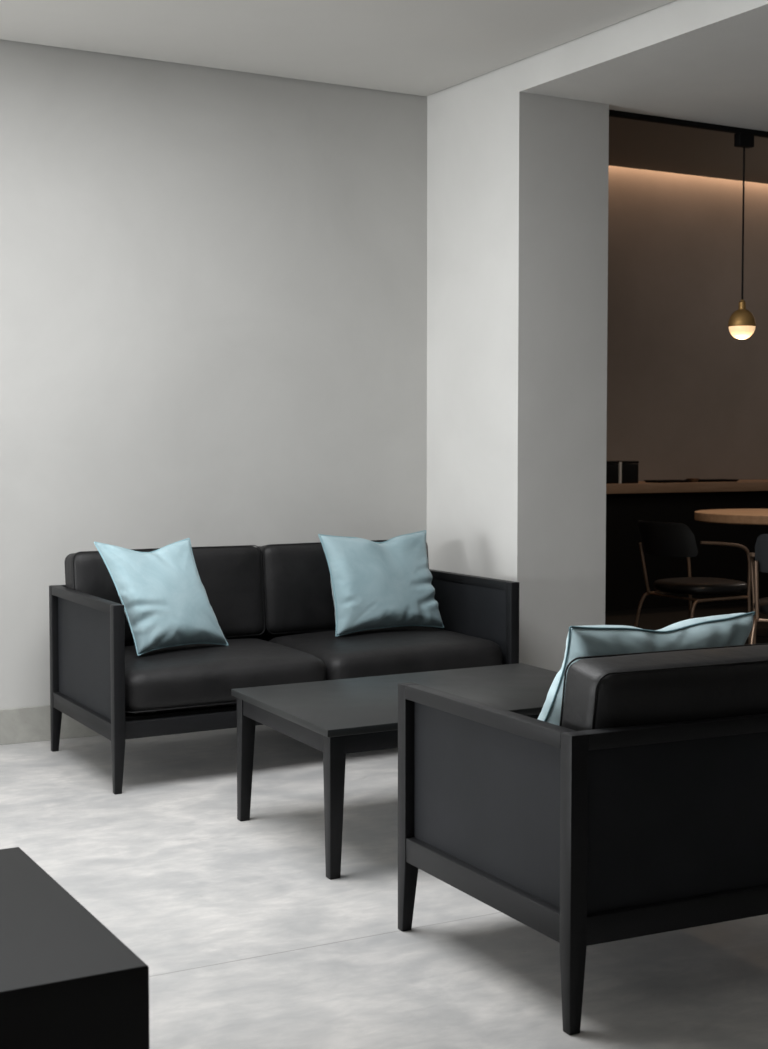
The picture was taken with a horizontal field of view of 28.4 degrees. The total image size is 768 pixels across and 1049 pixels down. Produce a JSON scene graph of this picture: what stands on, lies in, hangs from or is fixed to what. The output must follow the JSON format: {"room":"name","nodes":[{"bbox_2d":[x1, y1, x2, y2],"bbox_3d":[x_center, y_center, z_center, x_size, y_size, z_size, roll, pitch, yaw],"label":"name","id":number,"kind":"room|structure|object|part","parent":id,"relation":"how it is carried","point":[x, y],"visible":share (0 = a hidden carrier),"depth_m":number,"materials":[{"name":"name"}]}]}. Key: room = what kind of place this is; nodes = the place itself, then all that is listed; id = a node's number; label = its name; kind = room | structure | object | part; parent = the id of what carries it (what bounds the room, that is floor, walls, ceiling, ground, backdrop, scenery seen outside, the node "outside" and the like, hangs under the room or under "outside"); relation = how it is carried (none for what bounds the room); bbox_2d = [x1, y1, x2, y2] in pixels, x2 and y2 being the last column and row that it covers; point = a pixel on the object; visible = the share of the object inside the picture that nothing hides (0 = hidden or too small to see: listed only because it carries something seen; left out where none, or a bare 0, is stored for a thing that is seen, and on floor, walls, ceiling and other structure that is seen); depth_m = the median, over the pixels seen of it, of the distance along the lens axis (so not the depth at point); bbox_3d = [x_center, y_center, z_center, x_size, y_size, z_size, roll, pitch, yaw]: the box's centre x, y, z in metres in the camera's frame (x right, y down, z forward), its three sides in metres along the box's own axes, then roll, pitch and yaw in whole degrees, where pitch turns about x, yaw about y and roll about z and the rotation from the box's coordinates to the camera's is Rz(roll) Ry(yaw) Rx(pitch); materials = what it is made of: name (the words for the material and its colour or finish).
{"room":"hotel lobby","nodes":[
{"label":"hotel lobby","id":0,"kind":"room"},
{"bbox_2d":[0,39,426,709],"bbox_3d":[-3.373,-0.595,5.223,8.161,3.100,0.140,-2,3,-30],"label":"wall","id":1,"kind":"structure","parent":0,"point":[213,281],"depth_m":6.59,"materials":[{"name":"paint"}]},
{"bbox_2d":[0,705,99,744],"bbox_3d":[-3.248,0.881,5.282,7.961,0.145,0.012,-2,3,-30],"label":"baseboard","id":2,"kind":"structure","parent":1,"relation":"attached to","point":[27,724],"depth_m":6.30,"materials":[{"name":"paint"}]},
{"bbox_2d":[0,0,675,95],"bbox_3d":[-1.264,-1.766,1.463,8.147,0.100,8.347,-2,3,-30],"label":"ceiling","id":3,"kind":"structure","parent":0,"point":[414,47],"depth_m":6.01,"materials":[{"name":"paint"}]},
{"bbox_2d":[0,602,767,1048],"bbox_3d":[1.137,1.021,4.915,15.600,0.104,12.100,-2,3,-30],"label":"floor","id":4,"kind":"structure","parent":0,"point":[244,937],"depth_m":3.86,"materials":[{"name":"concrete"}]},
{"bbox_2d":[0,847,148,1048],"bbox_3d":[-0.890,0.881,2.478,0.831,0.430,0.782,-2,3,-30],"label":"table","id":5,"kind":"object","parent":4,"relation":"on","point":[67,981],"visible":1,"depth_m":2.31,"materials":[{"name":"black paint"}]},
{"bbox_3d":[-0.715,0.913,2.146,0.804,0.400,0.030,-2,3,-30],"label":"panel","id":6,"kind":"part","parent":5,"relation":"part of","materials":[{"name":"black paint"}]},
{"bbox_2d":[49,540,518,794],"bbox_3d":[-0.393,0.502,6.173,1.834,0.812,0.870,-2,3,-32],"label":"sofa","id":7,"kind":"object","parent":4,"relation":"on","point":[273,607],"visible":0.71,"depth_m":5.99,"materials":[{"name":"black leather"}]},
{"bbox_3d":[-1.316,0.578,6.096,0.045,0.668,0.042,-2,3,-32],"label":"leg","id":8,"kind":"part","parent":7,"relation":"part of","materials":[{"name":"black wood"}]},
{"bbox_3d":[-1.127,0.718,5.732,0.038,0.061,0.791,-1,3,-27],"label":"rail","id":9,"kind":"part","parent":7,"relation":"part of","materials":[{"name":"black wood"}]},
{"bbox_3d":[-1.118,0.492,5.726,0.011,0.399,0.797,-1,3,-27],"label":"panel","id":10,"kind":"part","parent":7,"relation":"part of","materials":[{"name":"grey leather"}]},
{"bbox_3d":[-1.127,0.281,5.710,0.042,0.034,0.792,-1,3,-27],"label":"arm rail","id":11,"kind":"part","parent":7,"relation":"part of","materials":[{"name":"black wood"}]},
{"bbox_3d":[-0.938,0.616,5.357,0.045,0.668,0.042,-2,3,-32],"label":"leg","id":12,"kind":"part","parent":7,"relation":"part of","materials":[{"name":"black wood"}]},
{"bbox_2d":[94,538,227,655],"bbox_3d":[-0.839,0.269,5.832,0.471,0.419,0.283,-2,3,-30],"label":"throw pillow","id":13,"kind":"object","parent":7,"relation":"on","point":[162,593],"visible":0.99,"depth_m":5.77,"materials":[{"name":"blue fabric"}]},
{"bbox_2d":[65,546,263,645],"bbox_3d":[-0.886,0.289,6.213,0.841,0.386,0.181,-2,-4,-32],"label":"cushion","id":14,"kind":"object","parent":7,"relation":"on","point":[232,577],"depth_m":6.25,"materials":[{"name":"black leather"}]},
{"bbox_3d":[-0.205,0.707,5.814,1.683,0.060,0.028,-2,3,-32],"label":"rail","id":15,"kind":"part","parent":7,"relation":"part of","materials":[{"name":"black wood"}]},
{"bbox_2d":[125,638,325,713],"bbox_3d":[-0.717,0.565,5.895,0.878,0.190,0.718,-2,3,-32],"label":"seat cushion","id":16,"kind":"object","parent":7,"relation":"on","point":[191,678],"depth_m":5.59,"materials":[{"name":"black leather"}]},
{"bbox_3d":[-0.581,0.451,6.539,1.690,0.399,0.012,-2,3,-32],"label":"panel","id":17,"kind":"part","parent":7,"relation":"part of","materials":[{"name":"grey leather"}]},
{"bbox_2d":[258,540,426,633],"bbox_3d":[-0.175,0.267,6.650,0.841,0.386,0.182,-2,-4,-32],"label":"cushion","id":18,"kind":"object","parent":7,"relation":"on","point":[296,596],"depth_m":6.43,"materials":[{"name":"black leather"}]},
{"bbox_2d":[318,530,443,636],"bbox_3d":[0.000,0.241,6.393,0.566,0.415,0.218,-2,4,-35],"label":"throw pillow","id":19,"kind":"object","parent":7,"relation":"on","point":[386,584],"visible":1,"depth_m":6.31,"materials":[{"name":"blue fabric"}]},
{"bbox_2d":[269,626,501,679],"bbox_3d":[-0.006,0.543,6.331,0.878,0.190,0.718,-2,3,-32],"label":"seat cushion","id":20,"kind":"object","parent":7,"relation":"on","point":[407,649],"depth_m":6.11,"materials":[{"name":"black leather"}]},
{"bbox_3d":[0.332,0.447,6.617,0.011,0.399,0.797,-1,3,-27],"label":"panel","id":21,"kind":"part","parent":7,"relation":"part of","materials":[{"name":"grey leather"}]},
{"bbox_3d":[0.341,0.235,6.612,0.042,0.034,0.792,-1,3,-27],"label":"arm rail","id":22,"kind":"part","parent":7,"relation":"part of","materials":[{"name":"black wood"}]},
{"bbox_3d":[0.529,0.570,6.258,0.045,0.668,0.042,-2,3,-32],"label":"leg","id":23,"kind":"part","parent":7,"relation":"part of","materials":[{"name":"black wood"}]},
{"bbox_2d":[231,663,557,879],"bbox_3d":[0.174,0.756,4.921,1.247,0.431,0.800,-2,3,-31],"label":"coffee table","id":24,"kind":"object","parent":4,"relation":"on","point":[338,718],"visible":0.67,"depth_m":4.76,"materials":[{"name":"black wood"}]},
{"bbox_3d":[-0.450,0.765,4.970,0.056,0.409,0.052,-2,3,-31],"label":"leg","id":25,"kind":"part","parent":24,"relation":"part of","materials":[{"name":"black wood"}]},
{"bbox_3d":[-0.141,0.798,4.316,0.056,0.409,0.052,-2,3,-31],"label":"leg","id":26,"kind":"part","parent":24,"relation":"part of","materials":[{"name":"black wood"}]},
{"bbox_2d":[398,643,767,1034],"bbox_3d":[0.612,0.652,3.686,0.900,0.764,0.785,-1,3,-27],"label":"armchair","id":27,"kind":"object","parent":4,"relation":"on","point":[644,811],"visible":1,"depth_m":3.30,"materials":[{"name":"black wood"}]},
{"bbox_3d":[0.062,0.713,3.829,0.042,0.628,0.042,-1,3,-27],"label":"leg","id":28,"kind":"part","parent":27,"relation":"part of","materials":[{"name":"black wood"}]},
{"bbox_3d":[0.228,0.831,3.503,0.038,0.061,0.701,-1,3,-27],"label":"rail","id":29,"kind":"part","parent":27,"relation":"part of","materials":[{"name":"black wood"}]},
{"bbox_3d":[0.238,0.625,3.497,0.011,0.359,0.709,-1,3,-27],"label":"panel","id":30,"kind":"part","parent":27,"relation":"part of","materials":[{"name":"grey leather"}]},
{"bbox_3d":[0.228,0.433,3.483,0.042,0.034,0.701,-1,3,-27],"label":"arm rail","id":31,"kind":"part","parent":27,"relation":"part of","materials":[{"name":"black wood"}]},
{"bbox_3d":[0.395,0.747,3.166,0.042,0.628,0.042,-1,3,-27],"label":"leg","id":32,"kind":"part","parent":27,"relation":"part of","materials":[{"name":"black wood"}]},
{"bbox_2d":[538,611,755,725],"bbox_3d":[0.629,0.395,3.740,0.582,0.351,0.247,-2,3,-30],"label":"throw pillow","id":33,"kind":"object","parent":27,"relation":"on","point":[734,629],"visible":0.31,"depth_m":3.64,"materials":[{"name":"teal fabric"}]},
{"bbox_2d":[561,645,767,730],"bbox_3d":[0.731,0.479,3.440,0.730,0.386,0.182,-1,12,-27],"label":"cushion","id":34,"kind":"object","parent":27,"relation":"on","point":[615,692],"depth_m":3.29,"materials":[{"name":"black leather"}]},
{"bbox_3d":[0.778,0.440,3.343,0.816,0.034,0.042,-1,3,-27],"label":"rail","id":35,"kind":"part","parent":27,"relation":"part of","materials":[{"name":"black wood"}]},
{"bbox_3d":[0.778,0.838,3.363,0.816,0.061,0.038,-1,3,-27],"label":"rail","id":36,"kind":"part","parent":27,"relation":"part of","materials":[{"name":"black wood"}]},
{"bbox_3d":[0.777,0.633,3.355,0.824,0.359,0.012,-1,3,-27],"label":"panel","id":37,"kind":"part","parent":27,"relation":"part of","materials":[{"name":"grey leather"}]},
{"bbox_2d":[605,479,767,610],"bbox_3d":[1.840,0.154,11.660,7.039,0.952,0.628,-2,3,-30],"label":"bar counter","id":38,"kind":"object","parent":4,"relation":"on","point":[627,504],"depth_m":11.58,"materials":[{"name":"brown wood"}]},
{"bbox_2d":[606,461,618,483],"bbox_3d":[1.660,-0.391,11.352,0.117,0.168,0.162,-2,3,-30],"label":"canister","id":39,"kind":"object","parent":38,"relation":"on","point":[612,467],"visible":0.48,"depth_m":11.28,"materials":[{"name":"black metal"}]},
{"bbox_3d":[1.660,-0.464,11.348,0.117,0.021,0.162,-2,3,-30],"label":"lid","id":40,"kind":"part","parent":39,"relation":"part of","materials":[{"name":"black metal"}]},
{"bbox_2d":[618,462,621,483],"bbox_3d":[1.735,-0.387,11.363,0.018,0.160,0.115,-2,3,-30],"label":"menu card","id":41,"kind":"object","parent":38,"relation":"on","point":[620,463],"visible":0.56,"depth_m":11.31,"materials":[{"name":"grey"}]},
{"bbox_2d":[619,461,638,482],"bbox_3d":[1.802,-0.395,11.433,0.167,0.168,0.162,-2,3,-30],"label":"canister","id":42,"kind":"object","parent":38,"relation":"on","point":[630,469],"visible":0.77,"depth_m":11.36,"materials":[{"name":"black metal"}]},
{"bbox_3d":[1.802,-0.468,11.429,0.167,0.021,0.162,-2,3,-30],"label":"lid","id":43,"kind":"part","parent":42,"relation":"part of","materials":[{"name":"black metal"}]},
{"bbox_2d":[644,480,690,482],"bbox_3d":[2.179,-0.333,11.687,0.320,0.018,0.220,-2,3,-30],"label":"serving tray","id":44,"kind":"object","parent":38,"relation":"on","point":[648,481],"visible":1,"depth_m":11.60,"materials":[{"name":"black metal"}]},
{"bbox_2d":[606,479,767,493],"bbox_3d":[1.840,-0.285,11.638,7.039,0.072,0.628,-2,3,-30],"label":"countertop","id":45,"kind":"structure","parent":38,"relation":"on","point":[741,485],"depth_m":11.55,"materials":[{"name":"brown wood"}]},
{"bbox_2d":[686,478,699,481],"bbox_3d":[2.387,-0.342,11.736,0.104,0.031,0.104,-2,3,-30],"label":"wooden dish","id":46,"kind":"object","parent":38,"relation":"on","point":[691,479],"visible":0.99,"depth_m":11.70,"materials":[{"name":"brown wood"}]},
{"bbox_2d":[685,479,738,481],"bbox_3d":[2.581,-0.346,11.951,0.400,0.018,0.220,-2,3,-30],"label":"serving tray","id":47,"kind":"object","parent":38,"relation":"on","point":[699,480],"visible":0.81,"depth_m":11.90,"materials":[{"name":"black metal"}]},
{"bbox_2d":[634,520,750,644],"bbox_3d":[1.692,0.389,8.351,0.587,0.822,0.553,-1,3,-27],"label":"dining chair","id":48,"kind":"object","parent":4,"relation":"on","point":[658,538],"visible":0.97,"depth_m":8.18,"materials":[{"name":"black leather"}]},
{"bbox_3d":[1.560,0.578,8.561,0.430,0.423,0.048,-1,3,-27],"label":"leg","id":49,"kind":"part","parent":48,"relation":"part of","materials":[{"name":"brown metal"}]},
{"bbox_3d":[1.502,0.076,8.240,0.163,0.185,0.454,-1,3,-27],"label":"backrest","id":50,"kind":"part","parent":48,"relation":"part of","materials":[{"name":"grey plastic"}]},
{"bbox_3d":[1.607,0.204,8.583,0.326,0.285,0.038,-2,3,-30],"label":"arm frame","id":51,"kind":"part","parent":48,"relation":"part of","materials":[{"name":"brown metal"}]},
{"bbox_3d":[1.750,0.562,8.675,0.034,0.441,0.019,-3,4,-42],"label":"leg","id":52,"kind":"part","parent":48,"relation":"part of","materials":[{"name":"brown metal"}]},
{"bbox_3d":[1.744,0.336,8.375,0.470,0.066,0.490,-1,3,-27],"label":"seat","id":53,"kind":"part","parent":48,"relation":"part of","materials":[{"name":"black leather"}]},
{"bbox_3d":[1.774,0.599,8.137,0.430,0.423,0.048,-1,3,-27],"label":"leg","id":54,"kind":"part","parent":48,"relation":"part of","materials":[{"name":"brown metal"}]},
{"bbox_3d":[1.835,0.227,8.131,0.326,0.285,0.038,-1,3,-24],"label":"arm frame","id":55,"kind":"part","parent":48,"relation":"part of","materials":[{"name":"brown metal"}]},
{"bbox_3d":[1.980,0.585,8.222,0.034,0.441,0.019,-1,3,-12],"label":"leg","id":56,"kind":"part","parent":48,"relation":"part of","materials":[{"name":"brown metal"}]},
{"bbox_2d":[694,509,767,637],"bbox_3d":[2.584,0.317,9.944,1.090,0.800,1.090,-2,3,-30],"label":"round table","id":57,"kind":"object","parent":4,"relation":"on","point":[724,516],"visible":0.89,"depth_m":9.69,"materials":[{"name":"brown wood"}]},
{"bbox_2d":[748,534,767,643],"bbox_3d":[2.008,0.445,7.235,0.553,0.822,0.587,1,3,18],"label":"dining chair","id":58,"kind":"object","parent":4,"relation":"on","point":[760,606],"visible":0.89,"depth_m":7.13,"materials":[{"name":"brown metal"}]},
{"bbox_3d":[1.778,0.268,7.336,0.038,0.285,0.326,1,3,15],"label":"arm frame","id":59,"kind":"part","parent":58,"relation":"part of","materials":[{"name":"brown metal"}]},
{"bbox_3d":[1.774,0.642,7.293,0.048,0.423,0.430,1,3,18],"label":"leg","id":60,"kind":"part","parent":58,"relation":"part of","materials":[{"name":"brown metal"}]},
{"bbox_3d":[2.027,0.391,7.288,0.490,0.066,0.470,1,3,18],"label":"seat","id":61,"kind":"part","parent":58,"relation":"part of","materials":[{"name":"black plastic"}]},
{"bbox_3d":[1.942,0.138,7.017,0.454,0.185,0.163,1,3,18],"label":"backrest","id":62,"kind":"part","parent":58,"relation":"part of","materials":[{"name":"grey plastic"}]},
{"bbox_2d":[427,60,608,671],"bbox_3d":[0.564,-0.687,7.042,0.481,3.100,0.893,-2,3,-30],"label":"wall","id":63,"kind":"structure","parent":0,"point":[517,182],"depth_m":6.70,"materials":[{"name":"white paint"}]},
{"bbox_2d":[519,0,767,131],"bbox_3d":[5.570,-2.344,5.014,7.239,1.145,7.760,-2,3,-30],"label":"beam","id":64,"kind":"structure","parent":0,"point":[705,61],"depth_m":6.11,"materials":[{"name":"white paint"}]},
{"bbox_2d":[609,110,767,137],"bbox_3d":[3.640,-1.928,8.339,6.308,0.022,0.035,-2,3,-30],"label":"track","id":65,"kind":"object","parent":64,"relation":"attached to","point":[612,113],"visible":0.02,"depth_m":7.04,"materials":[{"name":"black metal"}]},
{"bbox_2d":[728,132,755,338],"bbox_3d":[1.717,-1.375,7.264,0.131,0.974,0.131,-2,3,-30],"label":"pendant lamp","id":66,"kind":"object","parent":65,"relation":"hanging from","point":[742,323],"visible":1,"depth_m":7.24,"materials":[{"name":"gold metal"}]},
{"bbox_3d":[1.717,-0.991,7.284,0.131,0.085,0.131,-2,3,-30],"label":"lamp shade","id":67,"kind":"part","parent":66,"relation":"part of","materials":[{"name":"gold metal"}]},
{"bbox_3d":[1.717,-0.920,7.287,0.125,0.062,0.125,-2,3,-30],"label":"globe","id":68,"kind":"part","parent":66,"relation":"part of","materials":[{"name":"white glass"}]},
{"bbox_3d":[1.717,-1.439,7.261,0.008,0.737,0.008,2,4,38],"label":"cord","id":69,"kind":"part","parent":66,"relation":"part of","materials":[{"name":"black metal"}]},
{"bbox_2d":[606,166,767,480],"bbox_3d":[1.646,-1.325,11.925,7.239,3.880,0.150,-2,3,-30],"label":"wall","id":70,"kind":"structure","parent":0,"point":[687,397],"depth_m":12.28,"materials":[{"name":"brown paint"}]},
{"bbox_2d":[609,116,767,183],"bbox_3d":[2.697,-2.700,10.018,7.239,0.060,3.800,-2,3,-30],"label":"ceiling","id":71,"kind":"structure","parent":0,"point":[636,144],"depth_m":11.13,"materials":[{"name":"brown"}]}
]}

